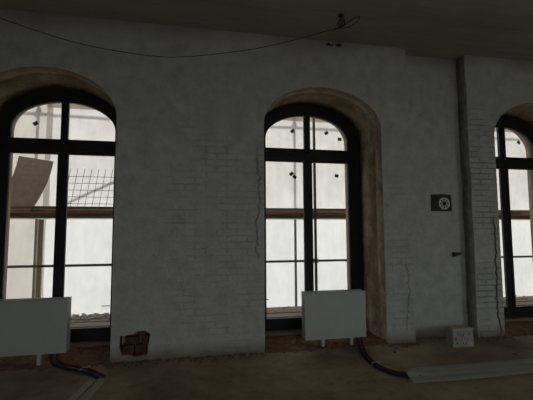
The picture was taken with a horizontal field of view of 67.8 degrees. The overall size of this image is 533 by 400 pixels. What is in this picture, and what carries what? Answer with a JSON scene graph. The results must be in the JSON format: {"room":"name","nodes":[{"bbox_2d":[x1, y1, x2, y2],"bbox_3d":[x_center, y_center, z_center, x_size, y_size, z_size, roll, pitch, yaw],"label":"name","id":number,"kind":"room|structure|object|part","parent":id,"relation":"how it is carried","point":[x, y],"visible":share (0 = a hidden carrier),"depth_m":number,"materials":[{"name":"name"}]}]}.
{"room":"building under renovation","nodes":[
{"label":"building under renovation","id":0,"kind":"room"},
{"bbox_2d":[0,9,532,362],"bbox_3d":[1.228,-0.107,5.895,13.200,4.200,0.820,1,-5,-12],"label":"wall","id":1,"kind":"structure","parent":0,"point":[188,270],"depth_m":5.22,"materials":[{"name":"brick"}]},
{"bbox_2d":[0,345,109,370],"bbox_3d":[-2.730,1.903,4.864,1.656,0.060,0.840,1,-5,-12],"label":"window sill","id":2,"kind":"structure","parent":1,"relation":"attached to","point":[72,353],"depth_m":4.68,"materials":[{"name":"brick"}]},
{"bbox_2d":[0,297,71,365],"bbox_3d":[-2.798,1.522,4.524,1.000,0.763,0.160,1,-5,-12],"label":"radiator","id":3,"kind":"object","parent":2,"relation":"on","point":[28,326],"visible":0.98,"depth_m":4.49,"materials":[{"name":"metal"}]},
{"bbox_2d":[0,297,71,301],"bbox_3d":[-2.800,1.147,4.556,1.000,0.010,0.160,1,-5,-12],"label":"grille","id":4,"kind":"object","parent":3,"relation":"attached to","point":[51,299],"depth_m":4.56,"materials":[{"name":"metal"}]},
{"bbox_3d":[-2.600,1.812,4.540,0.070,0.185,0.120,1,-5,-12],"label":"leg","id":5,"kind":"part","parent":3,"relation":"part of","materials":[{"name":"metal"}]},
{"bbox_2d":[0,89,116,347],"bbox_3d":[-2.783,0.180,5.348,1.736,3.507,0.235,1,-5,-12],"label":"window","id":6,"kind":"structure","parent":1,"relation":"in","point":[63,147],"depth_m":5.38,"materials":[{"name":"paint"}]},
{"bbox_2d":[122,343,134,353],"bbox_3d":[-1.673,1.798,4.819,0.130,0.095,0.172,1,-5,-12],"label":"brick","id":7,"kind":"object","parent":1,"relation":"in","point":[126,348],"visible":0.88,"depth_m":4.75,"materials":[{"name":"brown brick"}]},
{"bbox_2d":[125,334,139,343],"bbox_3d":[-1.643,1.706,4.853,0.160,0.085,0.134,1,-5,-12],"label":"brick","id":8,"kind":"object","parent":7,"relation":"on","point":[129,339],"visible":0.85,"depth_m":4.80,"materials":[{"name":"brown brick"}]},
{"bbox_2d":[136,342,146,353],"bbox_3d":[-1.533,1.812,4.859,0.120,0.100,0.150,1,-5,-12],"label":"brick","id":9,"kind":"object","parent":1,"relation":"in","point":[140,349],"visible":0.77,"depth_m":4.79,"materials":[{"name":"brown brick"}]},
{"bbox_2d":[141,333,148,344],"bbox_3d":[-1.487,1.706,4.865,0.080,0.100,0.174,1,-5,-12],"label":"brick","id":10,"kind":"object","parent":9,"relation":"on","point":[144,339],"visible":0.83,"depth_m":4.80,"materials":[{"name":"brown brick"}]},
{"bbox_2d":[137,331,146,335],"bbox_3d":[-1.528,1.630,4.874,0.100,0.050,0.151,1,-5,-12],"label":"brick","id":11,"kind":"object","parent":10,"relation":"on","point":[139,333],"visible":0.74,"depth_m":4.81,"materials":[{"name":"brown brick"}]},
{"bbox_2d":[264,104,366,336],"bbox_3d":[0.653,0.223,6.061,1.736,3.507,0.235,1,-5,-12],"label":"window","id":12,"kind":"structure","parent":1,"relation":"in","point":[307,156],"depth_m":6.16,"materials":[{"name":"paint"}]},
{"bbox_2d":[265,331,388,352],"bbox_3d":[0.735,1.947,5.584,1.692,0.060,0.840,1,-5,-12],"label":"window sill","id":13,"kind":"structure","parent":1,"relation":"attached to","point":[303,345],"depth_m":5.33,"materials":[{"name":"brick"}]},
{"bbox_2d":[301,289,365,346],"bbox_3d":[0.899,1.584,5.291,0.848,0.731,0.160,1,-5,-12],"label":"radiator","id":14,"kind":"object","parent":13,"relation":"on","point":[326,314],"visible":0.98,"depth_m":5.22,"materials":[{"name":"metal"}]},
{"bbox_3d":[0.740,1.869,5.233,0.070,0.155,0.120,1,-5,-12],"label":"leg","id":15,"kind":"part","parent":14,"relation":"part of","materials":[{"name":"metal"}]},
{"bbox_2d":[301,289,364,293],"bbox_3d":[0.897,1.225,5.321,0.848,0.010,0.160,1,-5,-12],"label":"grille","id":16,"kind":"object","parent":14,"relation":"attached to","point":[350,291],"depth_m":5.29,"materials":[{"name":"metal"}]},
{"bbox_2d":[431,194,451,210],"bbox_3d":[2.623,0.039,5.935,0.338,0.256,0.046,1,-5,-12],"label":"wall plate","id":17,"kind":"object","parent":1,"relation":"attached to","point":[439,202],"visible":1,"depth_m":5.92,"materials":[{"name":"black plastic"}]},
{"bbox_2d":[452,252,461,256],"bbox_3d":[2.834,0.810,5.900,0.110,0.067,0.070,1,-5,-12],"label":"iron bracket","id":18,"kind":"object","parent":1,"relation":"attached to","point":[454,254],"visible":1,"depth_m":5.87,"materials":[{"name":"black metal"}]},
{"bbox_2d":[495,116,532,322],"bbox_3d":[4.143,0.267,6.787,1.736,3.507,0.235,1,-5,-12],"label":"window","id":19,"kind":"structure","parent":1,"relation":"in","point":[512,313],"depth_m":6.84,"materials":[{"name":"paint"}]},
{"bbox_2d":[505,321,532,336],"bbox_3d":[4.221,1.990,6.308,1.686,0.060,0.840,1,-5,-12],"label":"window sill","id":20,"kind":"structure","parent":1,"relation":"attached to","point":[524,325],"depth_m":6.07,"materials":[{"name":"brick"}]},
{"bbox_2d":[0,335,532,399],"bbox_3d":[2.103,1.729,1.573,13.200,0.200,9.340,1,-5,-12],"label":"floor","id":21,"kind":"structure","parent":0,"point":[340,374],"depth_m":4.14,"materials":[{"name":"concrete"}]},
{"bbox_2d":[49,354,98,378],"bbox_3d":[-2.106,1.803,4.345,0.836,0.157,0.084,-3,-6,29],"label":"pipe","id":22,"kind":"object","parent":21,"relation":"on","point":[95,375],"visible":0.98,"depth_m":4.36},
{"bbox_2d":[55,353,104,376],"bbox_3d":[-2.043,1.806,4.385,0.813,0.154,0.099,-3,-6,28],"label":"pipe","id":23,"kind":"object","parent":21,"relation":"on","point":[58,360],"visible":0.96,"depth_m":4.45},
{"bbox_2d":[68,379,96,399],"bbox_3d":[-1.766,1.822,3.719,0.075,0.018,0.728,0,-5,-3],"label":"board","id":24,"kind":"object","parent":21,"relation":"on","point":[90,382],"visible":1,"depth_m":3.81,"materials":[{"name":"grey wood"}]},
{"bbox_2d":[79,378,106,399],"bbox_3d":[-1.661,1.823,3.731,0.085,0.018,0.747,0,-5,-4],"label":"board","id":25,"kind":"object","parent":21,"relation":"on","point":[98,384],"visible":1,"depth_m":3.81,"materials":[{"name":"grey wood"}]},
{"bbox_2d":[2,322,532,372],"bbox_3d":[0.908,1.928,5.385,10.417,0.060,0.862,1,-5,-12],"label":"rubble","id":26,"kind":"object","parent":21,"relation":"on","point":[504,337],"visible":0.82,"depth_m":4.88,"materials":[{"name":"stone"}]},
{"bbox_2d":[360,337,406,373],"bbox_3d":[1.333,1.832,4.737,0.282,0.133,1.234,1,-5,-12],"label":"pipe","id":27,"kind":"object","parent":21,"relation":"on","point":[361,339],"visible":0.56,"depth_m":4.59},
{"bbox_2d":[355,337,420,377],"bbox_3d":[1.275,1.826,4.676,0.286,0.137,1.314,1,-5,-17],"label":"pipe","id":28,"kind":"object","parent":21,"relation":"on","point":[356,338],"visible":0.86,"depth_m":4.35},
{"bbox_2d":[445,325,473,347],"bbox_3d":[2.580,1.821,5.303,0.305,0.244,0.172,0,-5,-9],"label":"storage box","id":29,"kind":"object","parent":21,"relation":"on","point":[457,335],"visible":1,"depth_m":5.23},
{"bbox_3d":[2.580,1.714,5.313,0.305,0.030,0.172,0,-5,-9],"label":"lid","id":30,"kind":"part","parent":29,"relation":"part of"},
{"bbox_2d":[400,358,532,382],"bbox_3d":[3.103,1.834,4.474,3.450,0.046,0.438,1,-5,-12],"label":"floor strip","id":31,"kind":"object","parent":21,"relation":"on","point":[518,366],"visible":1,"depth_m":4.25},
{"bbox_2d":[0,0,532,60],"bbox_3d":[2.101,-2.664,1.848,13.600,0.200,9.540,1,-5,-12],"label":"ceiling","id":32,"kind":"structure","parent":0,"point":[441,29],"depth_m":4.99,"materials":[{"name":"paint"}]},
{"bbox_3d":[0.917,-2.230,4.916,0.064,0.132,0.064,1,-5,-12],"label":"ceiling hook","id":33,"kind":"object","parent":32,"relation":"attached to","visible":0},
{"bbox_2d":[0,16,359,57],"bbox_3d":[-1.393,-1.960,4.405,5.219,0.730,0.078,1,-5,-12],"label":"wire","id":34,"kind":"object","parent":33,"relation":"hanging from","point":[344,24],"visible":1,"depth_m":4.57,"materials":[{"name":"black rubber"}]},
{"bbox_2d":[4,112,532,298],"bbox_3d":[1.125,0.036,6.384,13.200,5.200,0.160,1,-5,-12],"label":"wall","id":35,"kind":"structure","parent":0,"point":[524,141],"depth_m":6.46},
{"label":"outside","id":36,"kind":"structure","parent":0,"visible":0},
{"bbox_3d":[2.853,3.150,10.659,70.000,0.300,70.000,1,-5,-12],"label":"ground","id":37,"kind":"structure","parent":36,"visible":0},
{"bbox_2d":[35,219,44,297],"bbox_3d":[-3.648,1.487,6.343,0.075,2.350,0.060,1,-5,-12],"label":"timber post","id":38,"kind":"object","parent":37,"relation":"on","point":[38,291],"visible":0.56,"depth_m":6.37,"materials":[{"name":"wood"}]},
{"bbox_2d":[7,118,531,305],"bbox_3d":[0.626,0.096,7.061,13.100,5.200,0.975,1,-5,-12],"label":"scaffold","id":39,"kind":"object","parent":37,"relation":"on","point":[32,213],"visible":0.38,"depth_m":6.60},
{"bbox_2d":[6,219,44,298],"bbox_3d":[-5.527,1.312,6.229,3.745,2.500,0.062,1,-5,-12],"label":"sheet","id":40,"kind":"object","parent":39,"relation":"hanging from","point":[21,231],"visible":0.27,"depth_m":6.56,"materials":[{"name":"white plastic"}]},
{"bbox_2d":[10,105,47,218],"bbox_3d":[-5.440,-1.226,6.223,3.850,3.045,0.086,1,-5,-12],"label":"sheet","id":41,"kind":"object","parent":39,"relation":"hanging from","point":[33,123],"visible":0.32,"depth_m":6.56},
{"bbox_2d":[10,206,112,209],"bbox_3d":[-3.191,0.121,6.008,5.000,0.042,0.180,1,-5,-12],"label":"plank","id":42,"kind":"object","parent":39,"relation":"on","point":[11,207],"visible":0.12,"depth_m":5.98,"materials":[{"name":"wood"}]},
{"bbox_2d":[11,156,53,205],"bbox_3d":[-3.653,-0.293,6.034,0.695,0.785,0.150,1,-5,-12],"label":"fibreboard","id":43,"kind":"object","parent":42,"relation":"on","point":[30,177],"visible":0.88,"depth_m":6.00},
{"bbox_2d":[68,169,113,205],"bbox_3d":[-2.754,-0.192,6.186,0.760,0.601,0.071,1,-5,-12],"label":"mesh panel","id":44,"kind":"object","parent":42,"relation":"on","point":[83,176],"visible":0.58,"depth_m":6.19,"materials":[{"name":"grey metal"}]},
{"bbox_2d":[70,321,109,327],"bbox_3d":[-3.122,1.801,5.578,5.000,0.045,0.275,1,-5,-12],"label":"plank","id":45,"kind":"object","parent":39,"relation":"on","point":[87,324],"visible":0.02,"depth_m":5.68,"materials":[{"name":"wood"}]},
{"bbox_2d":[71,318,109,322],"bbox_3d":[-3.184,1.827,5.873,5.000,0.045,0.190,1,-5,-12],"label":"plank","id":46,"kind":"object","parent":39,"relation":"on","point":[97,319],"visible":0.02,"depth_m":5.95,"materials":[{"name":"wood"}]},
{"bbox_2d":[71,295,527,319],"bbox_3d":[0.960,1.855,6.947,9.962,0.056,0.450,1,-5,-12],"label":"debris","id":47,"kind":"object","parent":46,"relation":"on","point":[83,315],"visible":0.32,"depth_m":6.20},
{"bbox_3d":[0.705,1.016,6.622,13.100,0.038,0.038,1,-5,-12],"label":"guard rail","id":48,"kind":"part","parent":39,"relation":"part of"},
{"bbox_2d":[267,312,301,317],"bbox_3d":[1.249,1.856,6.486,3.870,0.045,0.275,1,-5,-12],"label":"plank","id":49,"kind":"object","parent":39,"relation":"on","point":[299,314],"visible":0.02,"depth_m":6.24,"materials":[{"name":"brown wood"}]},
{"bbox_2d":[267,309,301,313],"bbox_3d":[1.188,1.881,6.781,3.870,0.045,0.190,1,-5,-12],"label":"plank","id":50,"kind":"object","parent":39,"relation":"on","point":[295,310],"visible":0.02,"depth_m":6.56,"materials":[{"name":"brown wood"}]},
{"bbox_2d":[267,306,301,308],"bbox_3d":[1.123,1.908,7.088,3.870,0.045,0.130,1,-5,-12],"label":"plank","id":51,"kind":"object","parent":39,"relation":"on","point":[291,306],"visible":0.02,"depth_m":6.91,"materials":[{"name":"beige wood"}]},
{"bbox_2d":[267,308,301,310],"bbox_3d":[1.152,1.896,6.952,3.870,0.045,0.130,1,-5,-12],"label":"plank","id":52,"kind":"object","parent":39,"relation":"on","point":[280,308],"visible":0.02,"depth_m":6.74,"materials":[{"name":"wood"}]},
{"bbox_2d":[42,103,529,219],"bbox_3d":[2.104,-1.134,7.763,11.750,3.045,0.088,1,-5,-12],"label":"sheet","id":53,"kind":"object","parent":39,"relation":"hanging from","point":[284,180],"visible":0.2,"depth_m":7.33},
{"bbox_2d":[42,219,532,315],"bbox_3d":[2.053,1.404,7.781,11.780,2.500,0.061,1,-5,-12],"label":"sheet","id":54,"kind":"object","parent":39,"relation":"hanging from","point":[88,241],"visible":0.15,"depth_m":7.39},
{"bbox_2d":[266,211,321,211],"bbox_3d":[1.142,0.189,7.100,3.870,0.042,0.180,1,-5,-12],"label":"plank","id":55,"kind":"object","parent":39,"relation":"on","point":[266,211],"visible":0.02,"depth_m":6.96,"materials":[{"name":"brown wood"}]},
{"bbox_2d":[266,208,345,211],"bbox_3d":[1.181,0.176,6.917,3.870,0.042,0.180,1,-5,-12],"label":"plank","id":56,"kind":"object","parent":39,"relation":"on","point":[267,209],"visible":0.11,"depth_m":6.70,"materials":[{"name":"wood"}]},
{"bbox_2d":[498,210,529,212],"bbox_3d":[5.048,0.224,7.720,3.970,0.042,0.180,1,-5,-12],"label":"plank","id":57,"kind":"object","parent":39,"relation":"on","point":[521,211],"visible":0.16,"depth_m":7.60,"materials":[{"name":"wood"}]},
{"bbox_2d":[503,299,532,302],"bbox_3d":[5.055,1.929,7.585,3.970,0.045,0.190,1,-5,-12],"label":"plank","id":58,"kind":"object","parent":39,"relation":"on","point":[517,300],"visible":0.11,"depth_m":7.50,"materials":[{"name":"wood"}]},
{"bbox_2d":[504,301,532,306],"bbox_3d":[5.116,1.904,7.290,3.970,0.045,0.275,1,-5,-12],"label":"plank","id":59,"kind":"object","parent":39,"relation":"on","point":[531,302],"visible":0.02,"depth_m":7.18,"materials":[{"name":"wood"}]}
]}

